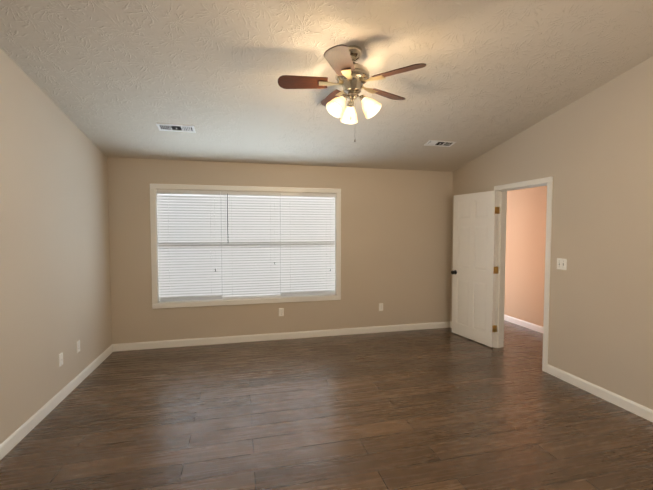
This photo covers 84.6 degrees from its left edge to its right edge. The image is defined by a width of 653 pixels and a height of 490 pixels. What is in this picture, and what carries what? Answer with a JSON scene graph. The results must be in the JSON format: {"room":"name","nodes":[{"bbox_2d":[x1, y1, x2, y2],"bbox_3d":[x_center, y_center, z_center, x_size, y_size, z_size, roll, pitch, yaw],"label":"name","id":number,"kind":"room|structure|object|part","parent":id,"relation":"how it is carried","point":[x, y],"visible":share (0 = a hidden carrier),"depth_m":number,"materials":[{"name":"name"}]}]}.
{"room":"empty bedroom","nodes":[
{"label":"empty bedroom","id":0,"kind":"room"},
{"bbox_2d":[0,48,111,443],"bbox_3d":[-2.060,-0.454,1.476,0.120,3.876,6.375,-1,3,-13],"label":"wall","id":1,"kind":"structure","parent":0,"point":[55,290],"depth_m":3.01,"materials":[{"name":"beige paint"}]},
{"bbox_2d":[0,344,115,459],"bbox_3d":[-1.995,1.435,1.576,0.013,0.094,6.135,-1,3,-13],"label":"baseboard","id":2,"kind":"structure","parent":1,"relation":"attached to","point":[13,440],"depth_m":3.02,"materials":[{"name":"white wood"}]},
{"bbox_2d":[59,352,62,366],"bbox_3d":[-2.402,1.039,3.254,0.012,0.115,0.070,-1,3,-13],"label":"outlet","id":3,"kind":"object","parent":1,"relation":"attached to","point":[60,359],"visible":1,"depth_m":3.25,"materials":[{"name":"white plastic"}]},
{"bbox_2d":[77,340,79,352],"bbox_3d":[-2.489,1.020,3.603,0.008,0.115,0.070,-1,3,-13],"label":"electrical outlet","id":4,"kind":"object","parent":1,"relation":"attached to","point":[78,346],"visible":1,"depth_m":3.59,"materials":[{"name":"white plastic"}]},
{"bbox_2d":[107,157,452,343],"bbox_3d":[-0.393,-0.046,5.115,5.051,2.740,0.120,-1,3,-13],"label":"wall","id":5,"kind":"structure","parent":0,"point":[396,238],"depth_m":5.18,"materials":[{"name":"beige paint"}]},
{"bbox_2d":[150,184,340,308],"bbox_3d":[-1.022,0.009,4.896,2.528,1.608,0.016,-1,3,-13],"label":"window","id":6,"kind":"structure","parent":5,"relation":"in","point":[153,187],"depth_m":4.84,"materials":[{"name":"white wood"}]},
{"bbox_2d":[156,190,221,299],"bbox_3d":[-1.801,0.001,4.742,0.789,1.432,0.058,-1,3,-13],"label":"window blind","id":7,"kind":"object","parent":6,"relation":"attached to","point":[189,245],"visible":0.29,"depth_m":4.74,"materials":[{"name":"white plastic"}]},
{"bbox_2d":[221,191,280,299],"bbox_3d":[-1.029,0.010,4.926,0.789,1.468,0.063,-1,3,-13],"label":"window blind","id":8,"kind":"object","parent":6,"relation":"attached to","point":[250,222],"visible":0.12,"depth_m":4.92,"materials":[{"name":"white plastic"}]},
{"bbox_2d":[280,193,335,294],"bbox_3d":[-0.258,-0.016,5.112,0.789,1.432,0.058,-1,3,-13],"label":"window blind","id":9,"kind":"object","parent":6,"relation":"attached to","point":[307,243],"visible":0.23,"depth_m":5.11,"materials":[{"name":"white plastic"}]},
{"bbox_2d":[155,189,336,303],"bbox_3d":[-1.033,0.007,4.939,2.410,1.490,0.076,-1,3,-13],"label":"liner","id":10,"kind":"object","parent":5,"relation":"attached to","point":[234,299],"visible":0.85,"depth_m":4.82,"materials":[{"name":"white"}]},
{"bbox_2d":[159,194,334,301],"bbox_3d":[-1.045,0.004,4.992,2.410,1.490,0.053,-1,3,-13],"label":"window unit","id":11,"kind":"structure","parent":5,"relation":"in","point":[280,263],"depth_m":5.05,"materials":[{"name":"white plastic"}]},
{"bbox_2d":[279,308,283,315],"bbox_3d":[-0.634,0.943,5.035,0.070,0.115,0.008,-1,3,-13],"label":"electrical outlet","id":12,"kind":"object","parent":5,"relation":"attached to","point":[281,311],"visible":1,"depth_m":5.03,"materials":[{"name":"white plastic"}]},
{"bbox_2d":[116,321,447,350],"bbox_3d":[-0.363,1.278,5.113,4.781,0.094,0.013,-1,3,-13],"label":"baseboard","id":13,"kind":"structure","parent":5,"relation":"attached to","point":[390,328],"depth_m":5.01,"materials":[{"name":"white wood"}]},
{"bbox_2d":[379,303,382,310],"bbox_3d":[0.820,0.933,5.384,0.070,0.115,0.008,-1,3,-13],"label":"electrical outlet","id":14,"kind":"object","parent":5,"relation":"attached to","point":[380,306],"visible":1,"depth_m":5.38,"materials":[{"name":"white plastic"}]},
{"bbox_2d":[0,320,652,489],"bbox_3d":[0.734,1.470,2.962,6.207,0.100,7.790,-1,3,-13],"label":"floor","id":15,"kind":"structure","parent":0,"point":[437,409],"depth_m":2.86,"materials":[{"name":"brown wood"}]},
{"bbox_2d":[0,0,652,171],"bbox_3d":[0.336,-1.573,2.012,5.411,0.100,7.030,-1,-7,-13],"label":"ceiling","id":16,"kind":"structure","parent":0,"point":[116,78],"depth_m":2.85,"materials":[{"name":"beige paint"}]},
{"bbox_2d":[156,123,195,132],"bbox_3d":[-1.566,-1.219,3.745,0.360,0.011,0.155,-1,-8,-13],"label":"ceiling vent","id":17,"kind":"object","parent":16,"relation":"in","point":[175,127],"visible":1,"depth_m":3.74,"materials":[{"name":"white metal"}]},
{"bbox_2d":[278,45,425,141],"bbox_3d":[0.171,-1.109,2.700,1.059,0.689,1.047,-1,3,-13],"label":"fan","id":18,"kind":"object","parent":16,"relation":"hanging from","point":[352,77],"visible":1,"depth_m":2.61,"materials":[{"name":"brown wood"}]},
{"bbox_2d":[424,140,455,146],"bbox_3d":[1.404,-1.253,4.437,0.360,0.011,0.155,-1,-8,-13],"label":"ceiling vent","id":19,"kind":"object","parent":16,"relation":"in","point":[439,143],"visible":0.98,"depth_m":4.43,"materials":[{"name":"white metal"}]},
{"bbox_2d":[504,186,546,326],"bbox_3d":[3.443,0.074,4.658,0.120,2.540,5.640,-1,3,-13],"label":"wall","id":20,"kind":"structure","parent":0,"point":[525,250],"depth_m":5.65,"materials":[{"name":"paint"}]},
{"bbox_2d":[504,314,542,332],"bbox_3d":[3.378,1.297,4.696,0.013,0.094,5.400,-1,3,-13],"label":"baseboard","id":21,"kind":"structure","parent":20,"relation":"attached to","point":[531,326],"depth_m":5.68,"materials":[{"name":"white wood"}]},
{"bbox_2d":[450,56,652,409],"bbox_3d":[2.735,-0.505,2.627,0.120,3.876,6.375,-1,3,-13],"label":"wall","id":22,"kind":"structure","parent":0,"point":[591,153],"depth_m":3.31,"materials":[{"name":"beige paint"}]},
{"bbox_2d":[493,176,552,372],"bbox_3d":[2.347,0.308,4.281,0.152,2.106,0.892,-1,3,-13],"label":"door frame","id":23,"kind":"structure","parent":22,"relation":"attached to","point":[548,181],"depth_m":4.60,"materials":[{"name":"white wood"}]},
{"bbox_2d":[452,190,499,346],"bbox_3d":[2.048,0.302,4.982,0.078,2.032,0.766,-1,3,-21],"label":"door leaf","id":24,"kind":"structure","parent":23,"relation":"attached to","point":[474,261],"depth_m":4.91,"materials":[{"name":"white paint"}]},
{"bbox_3d":[2.173,0.323,4.627,0.045,1.627,0.012,-1,3,-22],"label":"door hinges","id":25,"kind":"part","parent":24,"relation":"part of","materials":[{"name":"gold metal"}]},
{"bbox_3d":[2.206,0.323,4.639,0.034,1.623,0.002,-1,3,-13],"label":"door jamb hinge leaves","id":26,"kind":"part","parent":24,"relation":"part of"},
{"bbox_2d":[557,258,566,269],"bbox_3d":[2.414,0.197,3.695,0.020,0.115,0.116,-1,3,-13],"label":"double light switch","id":27,"kind":"object","parent":22,"relation":"attached to","point":[561,264],"visible":1,"depth_m":3.69,"materials":[{"name":"white plastic"}]},
{"bbox_2d":[547,364,652,421],"bbox_3d":[2.883,1.424,1.810,0.013,0.094,4.254,-1,3,-13],"label":"baseboard","id":28,"kind":"structure","parent":22,"relation":"attached to","point":[642,411],"depth_m":3.27,"materials":[{"name":"white wood"}]}
]}

